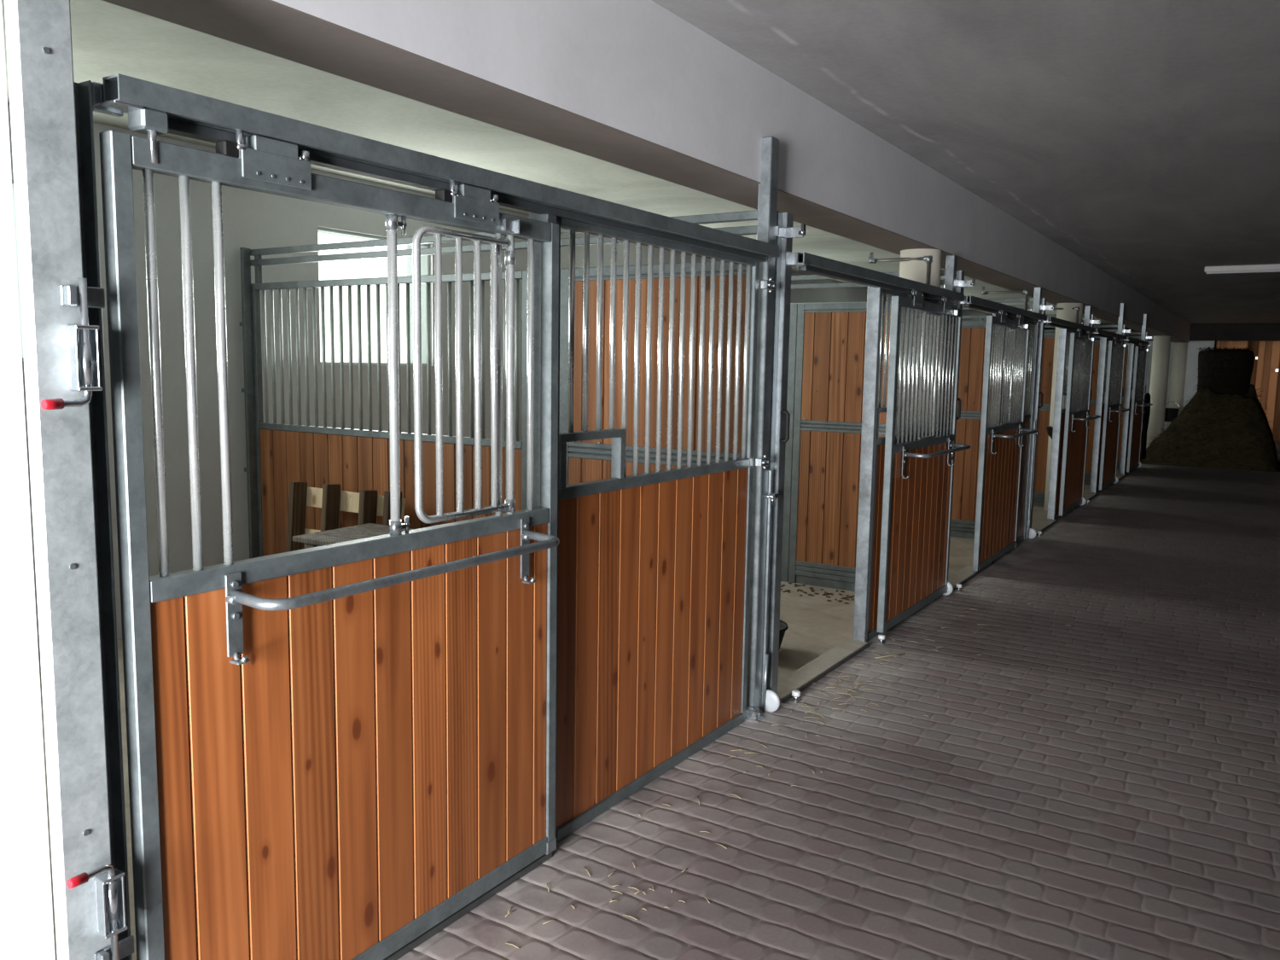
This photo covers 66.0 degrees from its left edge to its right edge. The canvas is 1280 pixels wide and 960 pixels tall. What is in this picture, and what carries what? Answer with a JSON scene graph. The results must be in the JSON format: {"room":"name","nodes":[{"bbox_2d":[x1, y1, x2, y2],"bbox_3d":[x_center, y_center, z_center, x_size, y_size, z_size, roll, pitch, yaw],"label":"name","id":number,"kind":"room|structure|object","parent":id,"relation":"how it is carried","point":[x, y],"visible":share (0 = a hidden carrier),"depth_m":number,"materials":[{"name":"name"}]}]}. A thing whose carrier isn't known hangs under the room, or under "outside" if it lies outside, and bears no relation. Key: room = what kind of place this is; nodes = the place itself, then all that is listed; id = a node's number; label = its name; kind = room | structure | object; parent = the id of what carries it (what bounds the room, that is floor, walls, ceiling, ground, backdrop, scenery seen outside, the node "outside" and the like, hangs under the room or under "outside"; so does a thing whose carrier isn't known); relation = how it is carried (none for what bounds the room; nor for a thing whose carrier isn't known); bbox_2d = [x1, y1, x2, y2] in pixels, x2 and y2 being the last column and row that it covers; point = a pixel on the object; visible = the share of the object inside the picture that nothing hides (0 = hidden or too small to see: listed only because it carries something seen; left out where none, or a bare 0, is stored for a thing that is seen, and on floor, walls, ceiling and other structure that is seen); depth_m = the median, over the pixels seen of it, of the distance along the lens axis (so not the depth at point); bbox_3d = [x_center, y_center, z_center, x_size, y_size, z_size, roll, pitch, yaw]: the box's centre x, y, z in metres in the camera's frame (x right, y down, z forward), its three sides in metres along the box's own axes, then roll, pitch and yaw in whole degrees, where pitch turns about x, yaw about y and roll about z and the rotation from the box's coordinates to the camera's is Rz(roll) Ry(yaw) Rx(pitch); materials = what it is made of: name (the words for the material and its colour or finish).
{"room":"farm building","nodes":[
{"label":"farm building","id":0,"kind":"room"},
{"bbox_2d":[0,0,55,959],"bbox_3d":[-4.747,0.118,0.075,3.955,3.150,6.968,5,8,32],"label":"wall","id":1,"kind":"structure","parent":0,"point":[26,926],"depth_m":1.94,"materials":[{"name":"white paint"}]},
{"bbox_2d":[74,80,132,959],"bbox_3d":[-1.167,0.323,2.114,0.073,2.270,0.052,5,8,32],"label":"post","id":2,"kind":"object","parent":1,"relation":"attached to","point":[83,90],"depth_m":2.09,"materials":[{"name":"metal"}]},
{"bbox_2d":[101,0,1190,343],"bbox_3d":[5.133,-2.174,11.993,0.350,0.005,38.000,5,8,32],"label":"ceiling beam","id":3,"kind":"structure","parent":1,"relation":"attached to","point":[270,26],"depth_m":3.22,"materials":[{"name":"paint"}]},
{"bbox_2d":[397,275,495,529],"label":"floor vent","id":4,"kind":"object","parent":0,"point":[406,439],"depth_m":6.03,"materials":[{"name":"metal"}]},
{"bbox_2d":[7,104,992,657],"bbox_3d":[3.682,-1.701,17.017,0.300,3.190,31.250,5,8,32],"label":"wall","id":5,"kind":"structure","parent":0,"point":[252,219],"depth_m":6.75,"materials":[{"name":"paint"}]},
{"bbox_2d":[317,226,429,366],"bbox_3d":[-2.099,-1.415,7.801,0.045,1.010,1.170,5,8,32],"label":"window","id":6,"kind":"structure","parent":5,"relation":"in","point":[319,229],"depth_m":7.82,"materials":[{"name":"white glass"}]},
{"bbox_2d":[513,270,527,511],"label":"bar","id":7,"kind":"object","parent":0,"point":[520,484],"depth_m":5.52,"materials":[{"name":"metal"}]},
{"bbox_2d":[38,450,1140,959],"bbox_3d":[5.218,0.093,16.064,4.179,0.200,31.500,5,8,32],"label":"floor","id":8,"kind":"structure","parent":0,"point":[816,625],"depth_m":6.66,"materials":[{"name":"concrete"}]},
{"bbox_2d":[239,247,389,558],"label":"partition","id":9,"kind":"object","parent":8,"relation":"on","point":[280,456],"depth_m":6.56,"materials":[{"name":"metal"}]},
{"bbox_2d":[285,481,405,552],"bbox_3d":[-1.850,0.530,6.107,0.914,1.000,0.209,5,8,32],"label":"wooden pallet","id":10,"kind":"object","parent":8,"relation":"on","point":[330,498],"visible":0.33,"depth_m":6.14,"materials":[{"name":"brown wood"}]},
{"bbox_2d":[292,523,413,548],"bbox_3d":[-1.192,0.733,5.243,1.240,0.828,0.558,5,8,30],"label":"table","id":11,"kind":"object","parent":8,"relation":"on","point":[329,537],"visible":0.21,"depth_m":5.34,"materials":[{"name":"grey wood"}]},
{"bbox_2d":[383,852,552,959],"bbox_3d":[-0.768,1.395,2.884,0.152,0.074,1.465,5,8,32],"label":"threshold","id":12,"kind":"object","parent":8,"relation":"on","point":[405,949],"visible":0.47,"depth_m":3.09,"materials":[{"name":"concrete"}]},
{"bbox_2d":[779,619,788,649],"bbox_3d":[0.717,0.984,6.157,0.408,0.180,0.410,0,7,-10],"label":"tub","id":13,"kind":"object","parent":8,"relation":"on","point":[783,626],"visible":0.09,"depth_m":6.09,"materials":[{"name":"black plastic"}]},
{"bbox_2d":[780,303,797,581],"bbox_3d":[0.102,-0.502,8.745,2.705,2.510,0.105,5,8,32],"label":"post","id":14,"kind":"object","parent":8,"relation":"on","point":[794,308],"visible":0.02,"depth_m":8.06,"materials":[{"name":"metal"}]},
{"bbox_2d":[780,582,854,604],"bbox_3d":[1.515,0.899,7.736,1.215,0.006,0.609,5,8,32],"label":"crumbs","id":15,"kind":"object","parent":8,"relation":"on","point":[795,584],"visible":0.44,"depth_m":7.77,"materials":[{"name":"brown food"}]},
{"bbox_2d":[777,639,870,703],"bbox_3d":[1.026,1.101,5.658,0.152,0.074,1.280,5,8,32],"label":"threshold","id":16,"kind":"object","parent":8,"relation":"on","point":[820,666],"visible":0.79,"depth_m":5.62,"materials":[{"name":"concrete"}]},
{"bbox_2d":[788,302,890,591],"bbox_3d":[1.753,-0.238,7.738,1.180,2.275,0.051,5,8,32],"label":"partition","id":17,"kind":"object","parent":8,"relation":"on","point":[830,342],"visible":0.52,"depth_m":7.88,"materials":[{"name":"wood"}]},
{"bbox_2d":[899,248,942,429],"bbox_3d":[2.008,-0.353,7.273,0.290,2.620,0.290,5,8,32],"label":"column","id":18,"kind":"structure","parent":8,"relation":"on","point":[916,270],"depth_m":7.02,"materials":[{"name":"beige paint"}]},
{"bbox_2d":[868,252,931,419],"bbox_3d":[1.847,-0.518,7.198,0.457,2.260,0.039,5,8,32],"label":"pipe","id":19,"kind":"object","parent":18,"relation":"attached to","point":[872,259],"visible":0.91,"depth_m":7.04,"materials":[{"name":"metal"}]},
{"bbox_2d":[950,320,986,539],"bbox_3d":[3.446,-0.516,10.356,1.180,2.275,0.051,5,8,32],"label":"partition","id":20,"kind":"object","parent":8,"relation":"on","point":[973,336],"visible":0.11,"depth_m":10.33,"materials":[{"name":"wood"}]},
{"bbox_2d":[948,562,991,591],"bbox_3d":[2.719,0.823,8.276,0.152,0.074,1.280,5,8,32],"label":"threshold","id":21,"kind":"object","parent":8,"relation":"on","point":[966,573],"visible":0.37,"depth_m":8.23,"materials":[{"name":"concrete"}]},
{"bbox_2d":[1033,331,1055,506],"bbox_3d":[5.139,-0.794,12.974,1.180,2.275,0.051,5,8,32],"label":"partition","id":22,"kind":"object","parent":8,"relation":"on","point":[1049,337],"visible":0.06,"depth_m":12.87,"materials":[{"name":"metal"}]},
{"bbox_2d":[1031,518,1057,535],"bbox_3d":[4.412,0.545,10.894,0.152,0.074,1.280,5,8,32],"label":"threshold","id":23,"kind":"object","parent":8,"relation":"on","point":[1044,524],"visible":0.49,"depth_m":11.02,"materials":[{"name":"concrete"}]},
{"bbox_2d":[1043,302,1082,511],"bbox_3d":[5.360,-0.906,12.483,0.300,2.620,0.300,5,8,32],"label":"column","id":24,"kind":"structure","parent":8,"relation":"on","point":[1067,313],"depth_m":12.39,"materials":[{"name":"beige paint"}]},
{"bbox_2d":[1046,425,1053,439],"bbox_3d":[5.253,-0.576,12.336,0.344,0.175,0.344,5,8,32],"label":"bowl","id":25,"kind":"object","parent":24,"relation":"attached to","point":[1049,428],"visible":0.2,"depth_m":12.30,"materials":[{"name":"black plastic"}]},
{"bbox_2d":[1053,307,1079,323],"bbox_3d":[5.212,-1.071,12.405,0.457,2.260,0.039,5,8,32],"label":"pipe","id":26,"kind":"object","parent":24,"relation":"attached to","point":[1077,309],"visible":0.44,"depth_m":12.18,"materials":[{"name":"metal"}]},
{"bbox_2d":[1083,492,1098,500],"bbox_3d":[6.106,0.268,13.512,0.152,0.074,1.280,5,8,32],"label":"threshold","id":27,"kind":"object","parent":8,"relation":"on","point":[1088,496],"visible":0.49,"depth_m":13.70,"materials":[{"name":"concrete"}]},
{"bbox_2d":[1084,339,1100,485],"bbox_3d":[6.832,-1.071,15.592,1.180,2.275,0.051,5,8,32],"label":"partition","id":28,"kind":"object","parent":8,"relation":"on","point":[1096,342],"visible":0.05,"depth_m":15.41,"materials":[{"name":"metal"}]},
{"bbox_2d":[1116,473,1126,480],"bbox_3d":[7.799,-0.010,16.130,0.152,0.074,1.280,5,8,32],"label":"threshold","id":29,"kind":"object","parent":8,"relation":"on","point":[1120,476],"visible":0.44,"depth_m":16.37,"materials":[{"name":"concrete"}]},
{"bbox_2d":[1117,344,1128,469],"bbox_3d":[8.525,-1.349,18.210,1.180,2.275,0.051,5,8,32],"label":"partition","id":30,"kind":"object","parent":8,"relation":"on","point":[1126,346],"visible":0.02,"depth_m":18.00,"materials":[{"name":"metal"}]},
{"bbox_2d":[1146,336,1171,448],"bbox_3d":[11.923,-1.989,22.686,0.360,2.620,0.360,5,8,32],"label":"column","id":31,"kind":"structure","parent":8,"relation":"on","point":[1161,345],"depth_m":22.54,"materials":[{"name":"beige paint"}]},
{"bbox_2d":[1164,401,1179,421],"bbox_3d":[12.233,-1.576,22.709,0.340,0.464,0.340,5,8,32],"label":"bucket","id":32,"kind":"object","parent":31,"relation":"hanging from","point":[1170,415],"visible":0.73,"depth_m":22.60,"materials":[{"name":"plastic"}]},
{"bbox_2d":[1167,342,1187,427],"bbox_3d":[14.881,-2.478,27.297,0.400,2.620,0.400,5,8,32],"label":"column","id":33,"kind":"structure","parent":8,"relation":"on","point":[1179,354],"depth_m":27.11,"materials":[{"name":"beige paint"}]},
{"bbox_2d":[1,0,1279,324],"bbox_3d":[5.753,-2.732,11.533,9.500,0.200,38.000,5,8,32],"label":"ceiling","id":34,"kind":"structure","parent":0,"point":[1140,138],"depth_m":5.26,"materials":[{"name":"paint"}]},
{"bbox_2d":[1204,263,1279,274],"bbox_3d":[7.778,-2.642,12.325,1.250,0.095,0.090,5,8,32],"label":"lamp","id":35,"kind":"object","parent":34,"relation":"attached to","point":[1252,268],"visible":1,"depth_m":12.40,"materials":[{"name":"white plastic"}]},
{"bbox_2d":[1205,269,1279,274],"bbox_3d":[7.777,-2.608,12.329,1.210,0.027,0.080,5,8,32],"label":"diffuser","id":36,"kind":"object","parent":35,"relation":"attached to","point":[1208,271],"depth_m":12.44,"materials":[{"name":"white plastic"}]},
{"bbox_2d":[397,441,1279,959],"bbox_3d":[7.456,0.696,10.795,5.320,0.200,38.000,5,8,32],"label":"floor","id":37,"kind":"structure","parent":0,"point":[1105,785],"depth_m":4.05,"materials":[{"name":"grey brick"}]},
{"bbox_2d":[4,0,111,959],"bbox_3d":[-1.150,-0.067,1.957,0.048,3.080,0.102,5,8,32],"label":"post","id":38,"kind":"object","parent":37,"relation":"on","point":[38,32],"visible":1,"depth_m":1.94,"materials":[{"name":"metal"}]},
{"bbox_2d":[40,277,104,409],"bbox_3d":[-1.105,-0.266,1.923,0.042,0.254,0.144,4,8,28],"label":"bolt","id":39,"kind":"object","parent":38,"relation":"attached to","point":[84,356],"visible":1,"depth_m":1.93,"materials":[{"name":"metal"}]},
{"bbox_2d":[66,864,134,959],"bbox_3d":[-1.124,0.921,2.062,0.042,0.254,0.144,4,8,28],"label":"bolt","id":40,"kind":"object","parent":38,"relation":"attached to","point":[109,885],"visible":1,"depth_m":2.06,"materials":[{"name":"metal"}]},
{"bbox_2d":[529,211,556,507],"bbox_3d":[-0.340,0.211,3.388,0.080,2.222,0.050,5,8,32],"label":"post","id":41,"kind":"object","parent":37,"relation":"on","point":[544,218],"depth_m":3.30,"materials":[{"name":"metal"}]},
{"bbox_2d":[554,216,759,842],"bbox_3d":[0.101,0.141,4.062,0.049,2.220,1.560,5,8,32],"label":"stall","id":42,"kind":"object","parent":37,"relation":"on","point":[653,572],"visible":0.87,"depth_m":3.98,"materials":[{"name":"metal"}]},
{"bbox_2d":[559,261,746,484],"bbox_3d":[0.060,0.039,5.121,1.180,2.275,0.051,5,8,32],"label":"partition","id":43,"kind":"object","parent":42,"relation":"attached to","point":[590,460],"visible":0.27,"depth_m":5.07,"materials":[{"name":"metal"}]},
{"bbox_2d":[745,135,780,721],"bbox_3d":[0.613,-0.211,4.731,0.153,2.782,0.179,5,8,32],"label":"post","id":44,"kind":"object","parent":37,"relation":"on","point":[769,701],"visible":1,"depth_m":4.75,"materials":[{"name":"metal"}]},
{"bbox_2d":[91,73,779,261],"bbox_3d":[-0.238,-0.874,3.300,0.086,0.161,3.145,5,8,32],"label":"door track","id":45,"kind":"object","parent":44,"relation":"attached to","point":[153,109],"visible":1,"depth_m":2.55,"materials":[{"name":"metal"}]},
{"bbox_2d":[98,129,559,959],"bbox_3d":[-0.626,0.269,2.678,0.218,2.207,1.478,5,8,32],"label":"door","id":46,"kind":"structure","parent":45,"relation":"hanging from","point":[334,751],"depth_m":2.59,"materials":[{"name":"wood"}]},
{"bbox_2d":[412,225,508,523],"bbox_3d":[-0.522,-0.303,2.900,0.023,0.838,0.386,5,8,32],"label":"grille","id":47,"kind":"object","parent":46,"relation":"attached to","point":[497,242],"depth_m":2.90,"materials":[{"name":"metal"}]},
{"bbox_2d":[250,209,757,283],"bbox_3d":[-1.034,-1.305,5.686,3.830,0.227,0.040,5,8,32],"label":"rails","id":48,"kind":"object","parent":44,"relation":"attached to","point":[258,262],"visible":0.61,"depth_m":5.90,"materials":[{"name":"metal"}]},
{"bbox_2d":[761,210,807,693],"bbox_3d":[0.686,-0.066,4.883,0.224,2.460,0.182,1,7,2],"label":"post","id":49,"kind":"object","parent":37,"relation":"on","point":[780,416],"visible":0.86,"depth_m":4.84,"materials":[{"name":"metal"}]},
{"bbox_2d":[791,252,964,303],"bbox_3d":[1.559,-1.210,6.073,0.086,0.076,2.960,5,8,32],"label":"door track","id":50,"kind":"object","parent":49,"relation":"attached to","point":[819,265],"visible":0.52,"depth_m":5.63,"materials":[{"name":"metal"}]},
{"bbox_2d":[876,289,970,633],"bbox_3d":[2.028,-0.166,6.782,0.218,2.207,1.478,5,8,32],"label":"door","id":51,"kind":"structure","parent":50,"relation":"hanging from","point":[919,473],"depth_m":6.70,"materials":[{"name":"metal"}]},
{"bbox_2d":[916,311,940,440],"bbox_3d":[1.991,-0.716,6.797,0.021,0.872,0.368,5,8,32],"label":"grille","id":52,"kind":"object","parent":51,"relation":"attached to","point":[934,316],"depth_m":6.79,"materials":[{"name":"metal"}]},
{"bbox_2d":[505,584,1070,948],"bbox_3d":[1.412,1.135,5.259,0.986,0.010,5.893,5,8,32],"label":"litter","id":53,"kind":"object","parent":37,"relation":"on","point":[899,654],"visible":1,"depth_m":4.86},
{"bbox_2d":[790,689,801,703],"bbox_3d":[0.811,1.121,5.118,0.044,0.052,0.060,5,8,32],"label":"guide","id":54,"kind":"object","parent":37,"relation":"on","point":[796,694],"visible":1,"depth_m":5.10,"materials":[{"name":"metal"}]},
{"bbox_2d":[852,285,883,642],"bbox_3d":[1.405,-0.075,6.086,0.080,2.222,0.050,5,8,32],"label":"metal post","id":55,"kind":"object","parent":37,"relation":"on","point":[872,336],"depth_m":6.06,"materials":[{"name":"metal"}]},
{"bbox_2d":[877,634,885,644],"bbox_3d":[1.525,1.004,6.222,0.044,0.052,0.060,5,8,32],"label":"guide","id":56,"kind":"object","parent":37,"relation":"on","point":[881,637],"visible":1,"depth_m":6.21,"materials":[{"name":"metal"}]},
{"bbox_2d":[866,289,948,640],"bbox_3d":[1.846,-0.145,6.760,0.049,2.220,1.560,5,8,32],"label":"stall","id":57,"kind":"object","parent":37,"relation":"on","point":[880,448],"visible":0.3,"depth_m":6.28,"materials":[{"name":"metal"}]},
{"bbox_2d":[941,255,957,595],"bbox_3d":[2.321,-0.380,7.388,0.153,2.557,0.117,5,8,32],"label":"post","id":58,"kind":"object","parent":37,"relation":"on","point":[951,260],"visible":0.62,"depth_m":7.24,"materials":[{"name":"metal"}]},
{"bbox_2d":[791,269,945,289],"bbox_3d":[0.660,-1.582,8.303,3.830,0.227,0.040,5,8,32],"label":"rails","id":59,"kind":"object","parent":58,"relation":"attached to","point":[803,277],"visible":0.24,"depth_m":7.77,"materials":[{"name":"metal"}]},
{"bbox_2d":[955,583,962,591],"bbox_3d":[2.504,0.843,7.736,0.044,0.052,0.060,5,8,32],"label":"guide","id":60,"kind":"object","parent":37,"relation":"on","point":[958,585],"visible":1,"depth_m":7.72,"materials":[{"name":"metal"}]},
{"bbox_2d":[943,269,975,432],"bbox_3d":[2.379,-0.344,7.500,0.224,2.460,0.182,1,7,2],"label":"post","id":61,"kind":"object","parent":37,"relation":"on","point":[961,282],"visible":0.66,"depth_m":7.37,"materials":[{"name":"metal"}]},
{"bbox_2d":[963,295,1047,322],"bbox_3d":[3.252,-1.488,8.691,0.086,0.076,2.960,5,8,32],"label":"door track","id":62,"kind":"object","parent":61,"relation":"attached to","point":[980,304],"visible":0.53,"depth_m":8.31,"materials":[{"name":"metal"}]},
{"bbox_2d":[972,309,1037,571],"bbox_3d":[3.318,-0.378,8.777,0.218,2.207,1.478,5,8,32],"label":"door","id":63,"kind":"structure","parent":62,"relation":"hanging from","point":[1007,340],"depth_m":8.69,"materials":[{"name":"metal"}]},
{"bbox_2d":[999,325,1016,424],"bbox_3d":[3.281,-0.927,8.792,0.021,0.872,0.368,5,8,32],"label":"grille","id":64,"kind":"object","parent":63,"relation":"attached to","point":[1010,331],"depth_m":8.78,"materials":[{"name":"metal"}]},
{"bbox_2d":[1006,315,1036,544],"bbox_3d":[3.539,-0.423,9.378,0.049,2.220,1.560,5,8,32],"label":"post","id":65,"kind":"object","parent":37,"relation":"on","point":[1032,334],"visible":0.17,"depth_m":9.89,"materials":[{"name":"metal"}]},
{"bbox_2d":[1024,286,1041,540],"bbox_3d":[4.014,-0.657,10.006,0.153,2.557,0.117,5,8,32],"label":"post","id":66,"kind":"object","parent":37,"relation":"on","point":[1029,532],"visible":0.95,"depth_m":10.01,"materials":[{"name":"metal"}]},
{"bbox_2d":[790,297,1033,309],"bbox_3d":[2.353,-1.860,10.921,3.830,0.227,0.040,5,8,32],"label":"rails","id":67,"kind":"object","parent":66,"relation":"attached to","point":[1015,299],"visible":0.23,"depth_m":10.04,"materials":[{"name":"metal"}]},
{"bbox_2d":[1027,297,1054,528],"bbox_3d":[4.072,-0.621,10.118,0.224,2.460,0.182,1,7,2],"label":"post","id":68,"kind":"object","parent":37,"relation":"on","point":[1044,307],"visible":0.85,"depth_m":10.07,"materials":[{"name":"metal"}]},
{"bbox_2d":[1044,316,1094,332],"bbox_3d":[4.946,-1.766,11.309,0.086,0.076,2.960,5,8,32],"label":"door track","id":69,"kind":"object","parent":68,"relation":"attached to","point":[1057,322],"visible":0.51,"depth_m":10.99,"materials":[{"name":"metal"}]},
{"bbox_2d":[1058,328,1100,516],"bbox_3d":[5.439,-0.726,12.055,0.218,2.207,1.478,5,8,32],"label":"door","id":70,"kind":"structure","parent":69,"relation":"hanging from","point":[1081,349],"depth_m":11.97,"materials":[{"name":"wood"}]},
{"bbox_2d":[1076,339,1086,411],"bbox_3d":[5.402,-1.275,12.071,0.021,0.872,0.368,5,8,32],"label":"grille","id":71,"kind":"object","parent":70,"relation":"attached to","point":[1083,343],"depth_m":12.05,"materials":[{"name":"metal"}]},
{"bbox_2d":[1047,327,1067,519],"bbox_3d":[4.791,-0.630,11.322,0.080,2.222,0.050,5,8,32],"label":"door frame","id":72,"kind":"structure","parent":37,"relation":"on","point":[1062,332],"depth_m":11.30,"materials":[{"name":"metal"}]},
{"bbox_2d":[1054,329,1085,519],"bbox_3d":[5.232,-0.700,11.996,0.049,2.220,1.560,5,8,32],"label":"post","id":73,"kind":"object","parent":37,"relation":"on","point":[1069,331],"visible":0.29,"depth_m":11.57,"materials":[{"name":"metal"}]},
{"bbox_2d":[1079,305,1091,505],"bbox_3d":[5.707,-0.935,12.624,0.153,2.557,0.117,5,8,32],"label":"post","id":74,"kind":"object","parent":37,"relation":"on","point":[1088,308],"visible":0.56,"depth_m":12.47,"materials":[{"name":"metal"}]},
{"bbox_2d":[961,314,1084,322],"bbox_3d":[4.046,-2.138,13.539,3.830,0.227,0.040,5,8,32],"label":"rails","id":75,"kind":"object","parent":74,"relation":"attached to","point":[980,317],"visible":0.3,"depth_m":13.19,"materials":[{"name":"metal"}]},
{"bbox_2d":[1082,314,1101,400],"bbox_3d":[5.765,-0.899,12.736,0.224,2.460,0.182,1,7,2],"label":"post","id":76,"kind":"object","parent":37,"relation":"on","point":[1092,321],"visible":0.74,"depth_m":12.59,"materials":[{"name":"metal"}]},
{"bbox_2d":[1093,328,1126,340],"bbox_3d":[6.639,-2.043,13.926,0.086,0.076,2.960,5,8,32],"label":"door track","id":77,"kind":"object","parent":76,"relation":"attached to","point":[1104,334],"visible":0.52,"depth_m":13.67,"materials":[{"name":"metal"}]},
{"bbox_2d":[1098,337,1131,490],"bbox_3d":[7.115,-1.000,14.648,0.218,2.207,1.478,5,8,32],"label":"door","id":78,"kind":"structure","parent":77,"relation":"hanging from","point":[1112,418],"depth_m":14.55,"materials":[{"name":"wood"}]},
{"bbox_2d":[1111,346,1120,405],"bbox_3d":[7.079,-1.550,14.664,0.021,0.872,0.368,5,8,32],"label":"grille","id":79,"kind":"object","parent":78,"relation":"attached to","point":[1117,356],"depth_m":14.65,"materials":[{"name":"metal"}]},
{"bbox_2d":[1089,337,1107,492],"bbox_3d":[6.484,-0.908,13.940,0.080,2.222,0.050,5,8,32],"label":"door frame","id":80,"kind":"structure","parent":37,"relation":"on","point":[1103,340],"depth_m":13.92,"materials":[{"name":"metal"}]},
{"bbox_2d":[1096,337,1118,492],"bbox_3d":[6.925,-0.978,14.613,0.049,2.220,1.560,5,8,32],"label":"post","id":81,"kind":"object","parent":37,"relation":"on","point":[1108,340],"visible":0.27,"depth_m":14.21,"materials":[{"name":"metal"}]},
{"bbox_2d":[1111,302,1124,483],"bbox_3d":[7.402,-1.324,15.229,0.153,2.782,0.117,5,8,32],"label":"post","id":82,"kind":"object","parent":37,"relation":"on","point":[1120,322],"visible":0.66,"depth_m":15.08,"materials":[{"name":"metal"}]},
{"bbox_2d":[1044,325,1117,331],"bbox_3d":[5.739,-2.415,16.157,3.830,0.227,0.040,5,8,32],"label":"rails","id":83,"kind":"object","parent":82,"relation":"attached to","point":[1045,326],"visible":0.24,"depth_m":15.23,"materials":[{"name":"metal"}]},
{"bbox_2d":[1115,324,1131,395],"bbox_3d":[7.458,-1.176,15.354,0.224,2.460,0.182,1,7,2],"label":"post","id":84,"kind":"object","parent":37,"relation":"on","point":[1125,330],"visible":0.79,"depth_m":15.21,"materials":[{"name":"metal"}]},
{"bbox_2d":[1124,336,1148,345],"bbox_3d":[8.332,-2.321,16.544,0.086,0.076,2.960,5,8,32],"label":"door track","id":85,"kind":"object","parent":84,"relation":"attached to","point":[1132,340],"visible":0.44,"depth_m":16.27,"materials":[{"name":"metal"}]},
{"bbox_2d":[1119,343,1134,474],"bbox_3d":[8.177,-1.185,16.558,0.080,2.222,0.050,5,8,32],"label":"door frame","id":86,"kind":"structure","parent":37,"relation":"on","point":[1131,349],"depth_m":16.53,"materials":[{"name":"metal"}]},
{"bbox_2d":[1124,343,1138,474],"bbox_3d":[8.618,-1.256,17.231,0.049,2.220,1.560,5,8,32],"label":"stall","id":87,"kind":"object","parent":37,"relation":"on","point":[1135,345],"visible":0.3,"depth_m":16.86,"materials":[{"name":"metal"}]},
{"bbox_2d":[1136,313,1147,467],"bbox_3d":[9.095,-1.602,17.847,0.153,2.782,0.117,5,8,32],"label":"post","id":88,"kind":"object","parent":37,"relation":"on","point":[1144,324],"visible":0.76,"depth_m":17.69,"materials":[{"name":"metal"}]},
{"bbox_2d":[1092,331,1141,337],"bbox_3d":[7.432,-2.693,18.775,3.830,0.227,0.040,5,8,32],"label":"rails","id":89,"kind":"object","parent":88,"relation":"attached to","point":[1131,333],"visible":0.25,"depth_m":17.81,"materials":[{"name":"metal"}]},
{"bbox_2d":[1139,331,1152,392],"bbox_3d":[9.152,-1.454,17.972,0.224,2.460,0.182,1,7,2],"label":"post","id":90,"kind":"object","parent":37,"relation":"on","point":[1147,336],"visible":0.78,"depth_m":17.82,"materials":[{"name":"metal"}]},
{"bbox_2d":[1140,392,1150,459],"bbox_3d":[9.362,-1.002,18.266,0.083,1.220,0.624,5,8,32],"label":"hanging cloth","id":91,"kind":"object","parent":90,"relation":"hanging from","point":[1147,397],"visible":0.94,"depth_m":18.09,"materials":[{"name":"black fabric"}]},
{"bbox_2d":[1139,384,1279,471],"bbox_3d":[11.206,-1.161,19.327,3.100,1.632,2.855,5,8,32],"label":"heap","id":92,"kind":"object","parent":37,"relation":"on","point":[1213,430],"visible":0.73,"depth_m":18.23,"materials":[{"name":"brown soil"}]},
{"bbox_2d":[1195,346,1254,395],"bbox_3d":[11.241,-2.076,18.977,0.964,0.973,0.973,5,8,32],"label":"bale","id":93,"kind":"object","parent":92,"relation":"on","point":[1230,370],"visible":0.96,"depth_m":18.62,"materials":[{"name":"plant"}]},
{"bbox_2d":[981,286,1029,310],"bbox_3d":[3.623,-0.811,9.957,0.457,2.260,0.039,5,8,32],"label":"pipe","id":94,"kind":"object","parent":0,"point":[983,290],"visible":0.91,"depth_m":9.79,"materials":[{"name":"metal"}]},
{"bbox_2d":[1126,343,1152,472],"bbox_3d":[8.809,-1.278,17.266,0.218,2.207,1.478,5,8,32],"label":"door","id":95,"kind":"structure","parent":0,"point":[1141,352],"depth_m":17.16,"materials":[{"name":"metal"}]},
{"bbox_2d":[1137,350,1143,401],"bbox_3d":[8.772,-1.828,17.281,0.021,0.872,0.368,5,8,32],"label":"grille","id":96,"kind":"object","parent":95,"relation":"attached to","point":[1142,352],"depth_m":17.27,"materials":[{"name":"metal"}]},
{"bbox_2d":[1044,322,1279,430],"bbox_3d":[15.628,-2.701,26.851,9.700,3.290,0.300,5,8,32],"label":"wall","id":97,"kind":"structure","parent":0,"point":[1256,331],"depth_m":26.80,"materials":[{"name":"white paint"}]},
{"bbox_2d":[1214,340,1279,441],"bbox_3d":[16.752,-2.322,26.009,2.950,2.670,0.042,5,8,32],"label":"boards","id":98,"kind":"object","parent":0,"point":[1265,376],"visible":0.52,"depth_m":26.07,"materials":[{"name":"brown wood"}]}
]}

